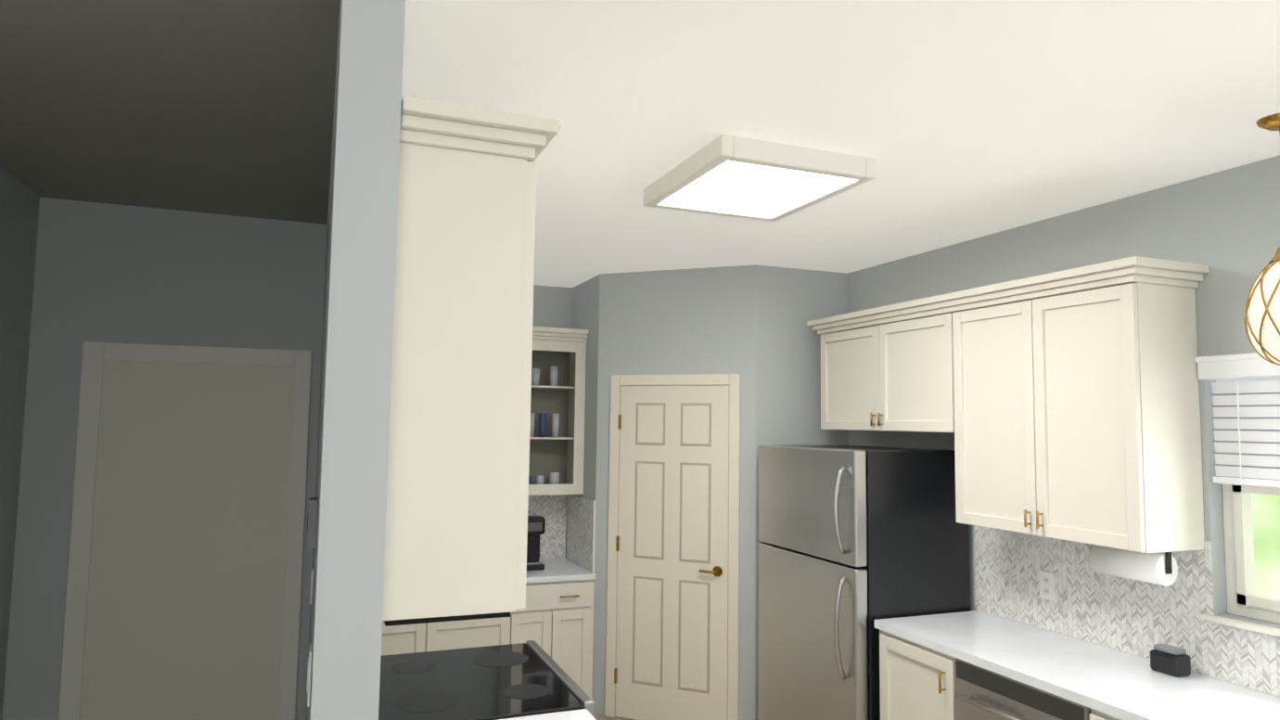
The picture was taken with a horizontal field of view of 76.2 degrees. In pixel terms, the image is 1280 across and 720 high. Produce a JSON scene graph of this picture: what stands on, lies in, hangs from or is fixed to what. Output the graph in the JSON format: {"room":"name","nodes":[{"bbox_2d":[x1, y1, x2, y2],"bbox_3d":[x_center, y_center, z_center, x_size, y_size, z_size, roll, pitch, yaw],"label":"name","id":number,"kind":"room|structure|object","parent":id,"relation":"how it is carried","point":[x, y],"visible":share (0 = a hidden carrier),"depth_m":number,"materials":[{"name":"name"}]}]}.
{"room":"kitchen","nodes":[
{"label":"kitchen","id":0,"kind":"room"},
{"bbox_2d":[0,165,39,719],"bbox_3d":[-1.870,0.499,1.370,0.100,2.750,4.500,3,-5,-21],"label":"wall","id":1,"kind":"structure","parent":0,"point":[19,202],"depth_m":3.37,"materials":[{"name":"grey paint"}]},
{"bbox_2d":[1,196,327,719],"bbox_3d":[-3.571,0.617,3.188,4.280,2.750,0.140,3,-5,-21],"label":"wall","id":2,"kind":"structure","parent":0,"point":[110,273],"depth_m":3.66,"materials":[{"name":"grey paint"}]},
{"bbox_2d":[57,341,312,719],"bbox_3d":[-2.032,0.993,3.686,0.936,2.120,0.020,3,-5,-21],"label":"door","id":3,"kind":"structure","parent":2,"relation":"attached to","point":[184,582],"depth_m":3.69,"materials":[{"name":"white wood"}]},
{"bbox_2d":[306,0,405,719],"bbox_3d":[-1.269,0.662,3.350,0.122,2.750,3.850,3,-5,-21],"label":"wall","id":4,"kind":"structure","parent":0,"point":[348,562],"depth_m":1.61,"materials":[{"name":"grey paint"}]},
{"bbox_2d":[306,642,312,706],"bbox_3d":[-0.744,0.707,1.835,0.008,0.118,0.075,3,-5,-21],"label":"light switch","id":5,"kind":"object","parent":4,"relation":"attached to","point":[309,669],"depth_m":1.80,"materials":[{"name":"grey plastic"}]},
{"bbox_2d":[309,565,313,603],"bbox_3d":[-1.137,0.779,2.827,0.005,0.118,0.075,3,-5,-21],"label":"light switch","id":6,"kind":"object","parent":4,"relation":"attached to","point":[312,566],"depth_m":2.79,"materials":[{"name":"grey plastic"}]},
{"bbox_2d":[307,497,318,549],"bbox_3d":[-0.865,0.429,2.152,0.023,0.125,0.095,3,-5,-21],"label":"light switch","id":7,"kind":"object","parent":4,"relation":"attached to","point":[312,523],"depth_m":2.11,"materials":[{"name":"grey plastic"}]},
{"bbox_2d":[382,95,558,626],"bbox_3d":[-0.628,0.055,2.416,0.330,1.077,1.575,3,-5,-21],"label":"upper cabinet","id":8,"kind":"object","parent":4,"relation":"attached to","point":[456,515],"visible":0.92,"depth_m":1.73,"materials":[{"name":"white paint"}]},
{"bbox_2d":[497,708,596,719],"bbox_3d":[-0.381,1.492,2.087,0.668,0.925,0.525,3,-5,-21],"label":"countertop","id":9,"kind":"structure","parent":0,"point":[581,714],"depth_m":2.41,"materials":[{"name":"stone"}]},
{"bbox_2d":[532,284,572,559],"bbox_3d":[-1.238,0.829,5.502,1.730,2.750,0.140,3,-5,-21],"label":"wall","id":10,"kind":"structure","parent":0,"point":[552,306],"depth_m":5.76,"materials":[{"name":"grey paint"}]},
{"bbox_2d":[528,326,588,495],"bbox_3d":[-0.657,0.344,5.473,0.507,1.090,0.403,3,-5,-21],"label":"upper cabinet","id":11,"kind":"object","parent":10,"relation":"attached to","point":[557,409],"visible":0.62,"depth_m":5.58,"materials":[{"name":"white paint"}]},
{"bbox_2d":[527,494,595,572],"bbox_3d":[-1.103,1.099,5.134,1.526,0.448,0.604,3,-5,-21],"label":"backsplash","id":12,"kind":"structure","parent":10,"relation":"attached to","point":[576,511],"depth_m":5.60,"materials":[{"name":"white tile"}]},
{"bbox_2d":[571,274,599,573],"bbox_3d":[-0.344,0.839,5.457,0.100,2.750,0.600,3,-5,-21],"label":"wall","id":13,"kind":"structure","parent":0,"point":[585,304],"depth_m":5.36,"materials":[{"name":"grey paint"}]},
{"bbox_2d":[594,713,631,719],"bbox_3d":[-0.756,1.858,0.259,7.470,0.100,10.200,3,-5,-21],"label":"floor","id":14,"kind":"structure","parent":0,"point":[600,717],"depth_m":4.97,"materials":[{"name":"brown wood"}]},
{"bbox_2d":[378,640,594,719],"bbox_3d":[-0.587,1.528,2.701,0.738,0.941,0.760,3,-5,-21],"label":"range","id":15,"kind":"object","parent":14,"relation":"on","point":[530,677],"visible":0.9,"depth_m":2.67,"materials":[{"name":"black glass"}]},
{"bbox_2d":[381,557,595,698],"bbox_3d":[-1.102,1.747,5.056,1.524,0.855,0.659,3,-5,-21],"label":"base cabinet","id":16,"kind":"object","parent":14,"relation":"on","point":[554,620],"depth_m":4.96,"materials":[{"name":"paint"}]},
{"bbox_2d":[526,515,545,570],"bbox_3d":[-0.739,1.174,5.274,0.200,0.330,0.243,3,-5,-21],"label":"coffee maker","id":17,"kind":"object","parent":16,"relation":"on","point":[536,527],"visible":0.46,"depth_m":5.21,"materials":[{"name":"black plastic"}]},
{"bbox_2d":[758,445,970,719],"bbox_3d":[1.113,1.305,4.288,0.749,1.680,0.900,3,-5,-21],"label":"refrigerator","id":18,"kind":"object","parent":14,"relation":"on","point":[858,540],"visible":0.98,"depth_m":3.97,"materials":[{"name":"silver metal"}]},
{"bbox_2d":[879,629,938,719],"bbox_3d":[1.462,1.664,3.609,0.625,0.868,0.504,3,-5,-21],"label":"base cabinet","id":19,"kind":"object","parent":14,"relation":"on","point":[917,681],"depth_m":3.56,"materials":[{"name":"white paint"}]},
{"bbox_2d":[938,651,956,719],"bbox_3d":[1.666,1.627,3.093,0.625,0.868,0.740,3,-5,-21],"label":"base cabinet","id":20,"kind":"object","parent":14,"relation":"on","point":[947,669],"depth_m":3.32,"materials":[{"name":"white paint"}]},
{"bbox_2d":[955,658,1091,719],"bbox_3d":[1.372,1.615,2.977,0.089,0.866,0.600,3,-5,-21],"label":"dishwasher","id":21,"kind":"object","parent":20,"relation":"in","point":[982,694],"visible":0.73,"depth_m":3.05,"materials":[{"name":"silver metal"}]},
{"bbox_2d":[1089,708,1120,719],"bbox_3d":[1.983,1.570,2.296,0.625,0.868,1.112,3,-5,-21],"label":"base cabinet","id":22,"kind":"object","parent":14,"relation":"on","point":[1095,714],"depth_m":2.70,"materials":[{"name":"white paint"}]},
{"bbox_3d":[1.295,1.462,1.043,2.831,0.869,0.734,3,-5,-21],"label":"base cabinet","id":23,"kind":"object","parent":14,"relation":"on","visible":0},
{"bbox_2d":[874,610,1279,719],"bbox_3d":[1.963,1.225,2.382,0.628,0.241,3.210,3,-5,-21],"label":"countertop","id":24,"kind":"structure","parent":23,"relation":"on","point":[1115,683],"depth_m":2.95,"materials":[{"name":"stone"}]},
{"bbox_2d":[1150,643,1190,677],"bbox_3d":[1.954,1.104,3.008,0.080,0.094,0.110,3,-5,-21],"label":"sponge caddy","id":25,"kind":"object","parent":24,"relation":"on","point":[1171,659],"visible":1,"depth_m":2.98,"materials":[{"name":"black plastic"}]},
{"bbox_2d":[0,0,1279,287],"bbox_3d":[-0.716,-0.981,0.479,7.470,0.104,10.200,3,-5,-21],"label":"ceiling","id":26,"kind":"structure","parent":0,"point":[960,121],"depth_m":2.43,"materials":[{"name":"white paint"}]},
{"bbox_2d":[642,134,876,221],"bbox_3d":[0.428,-0.673,3.123,0.620,0.074,0.700,3,-5,-21],"label":"ceiling light panel","id":27,"kind":"object","parent":26,"relation":"attached to","point":[736,176],"visible":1,"depth_m":2.98,"materials":[{"name":"white plastic"}]},
{"bbox_2d":[1244,113,1279,365],"bbox_3d":[1.954,-0.359,2.466,0.219,0.759,0.219,3,-5,-21],"label":"pendant light","id":28,"kind":"object","parent":26,"relation":"hanging from","point":[1262,317],"visible":1,"depth_m":2.44,"materials":[{"name":"gold metal"}]},
{"bbox_2d":[591,264,756,719],"bbox_3d":[0.218,0.812,5.015,1.033,2.750,0.100,-1,-5,22],"label":"wall","id":29,"kind":"structure","parent":0,"point":[691,321],"depth_m":5.02,"materials":[{"name":"grey paint"}]},
{"bbox_2d":[614,384,729,719],"bbox_3d":[0.179,1.162,4.913,0.711,2.019,0.062,-1,-5,22],"label":"pantry door","id":30,"kind":"structure","parent":29,"relation":"in","point":[672,549],"depth_m":4.92,"materials":[{"name":"beige paint"}]},
{"bbox_2d":[604,373,740,719],"bbox_3d":[0.191,1.134,4.935,0.840,2.095,0.018,-1,-5,22],"label":"door frame","id":31,"kind":"structure","parent":29,"relation":"attached to","point":[731,380],"depth_m":4.95,"materials":[{"name":"beige paint"}]},
{"bbox_2d":[755,264,848,719],"bbox_3d":[0.963,0.817,4.942,0.650,2.750,0.100,3,-5,-21],"label":"wall","id":32,"kind":"structure","parent":0,"point":[791,302],"depth_m":4.93,"materials":[{"name":"grey paint"}]},
{"bbox_2d":[847,154,1279,628],"bbox_3d":[2.671,0.590,1.712,0.140,2.750,10.200,3,-5,-21],"label":"wall","id":33,"kind":"structure","parent":0,"point":[1224,225],"depth_m":3.19,"materials":[{"name":"grey paint"}]},
{"bbox_2d":[818,304,940,432],"bbox_3d":[1.405,0.087,4.335,0.329,0.584,1.070,3,-5,-21],"label":"upper cabinet","id":34,"kind":"object","parent":33,"relation":"attached to","point":[882,373],"depth_m":4.24,"materials":[{"name":"white paint"}]},
{"bbox_2d":[940,270,1204,552],"bbox_3d":[1.757,0.227,3.426,0.329,0.994,0.964,3,-5,-21],"label":"upper cabinet","id":35,"kind":"object","parent":33,"relation":"attached to","point":[1063,404],"depth_m":3.14,"materials":[{"name":"white paint"}]},
{"bbox_2d":[1088,544,1177,586],"bbox_3d":[1.881,0.771,3.121,0.116,0.131,0.300,3,-5,-21],"label":"paper towel roll","id":36,"kind":"object","parent":35,"relation":"attached to","point":[1158,568],"visible":0.88,"depth_m":3.06,"materials":[{"name":"white paper"}]},
{"bbox_2d":[973,524,1279,696],"bbox_3d":[2.253,0.875,2.534,0.010,0.486,3.230,3,-5,-21],"label":"backsplash","id":37,"kind":"structure","parent":33,"relation":"attached to","point":[1126,615],"depth_m":3.31,"materials":[{"name":"grey tile"}]},
{"bbox_2d":[1039,570,1054,601],"bbox_3d":[1.807,1.002,3.625,0.008,0.118,0.075,3,-5,-21],"label":"outlet","id":38,"kind":"object","parent":37,"relation":"attached to","point":[1046,586],"visible":1,"depth_m":3.61,"materials":[{"name":"white plastic"}]},
{"bbox_2d":[1200,613,1279,636],"bbox_3d":[2.266,0.904,2.531,0.085,0.019,1.000,3,-5,-21],"label":"sill","id":39,"kind":"structure","parent":33,"relation":"attached to","point":[1263,629],"depth_m":2.85,"materials":[{"name":"white"}]},
{"bbox_2d":[1216,376,1279,623],"bbox_3d":[2.347,0.429,2.598,0.057,0.936,0.936,3,-5,-21],"label":"kitchen window","id":40,"kind":"structure","parent":33,"relation":"in","point":[1246,379],"depth_m":2.95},
{"bbox_2d":[1195,352,1279,487],"bbox_3d":[2.280,0.189,2.588,0.077,0.464,0.972,3,-5,-21],"label":"window blinds","id":41,"kind":"object","parent":40,"relation":"attached to","point":[1246,418],"visible":1,"depth_m":2.91,"materials":[{"name":"white plastic"}]},
{"label":"outside","id":42,"kind":"structure","parent":0,"visible":0},
{"bbox_2d":[1251,493,1279,598],"bbox_3d":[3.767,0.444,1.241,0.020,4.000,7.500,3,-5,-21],"label":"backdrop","id":43,"kind":"structure","parent":42,"point":[1266,522],"depth_m":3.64,"materials":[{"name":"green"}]}
]}

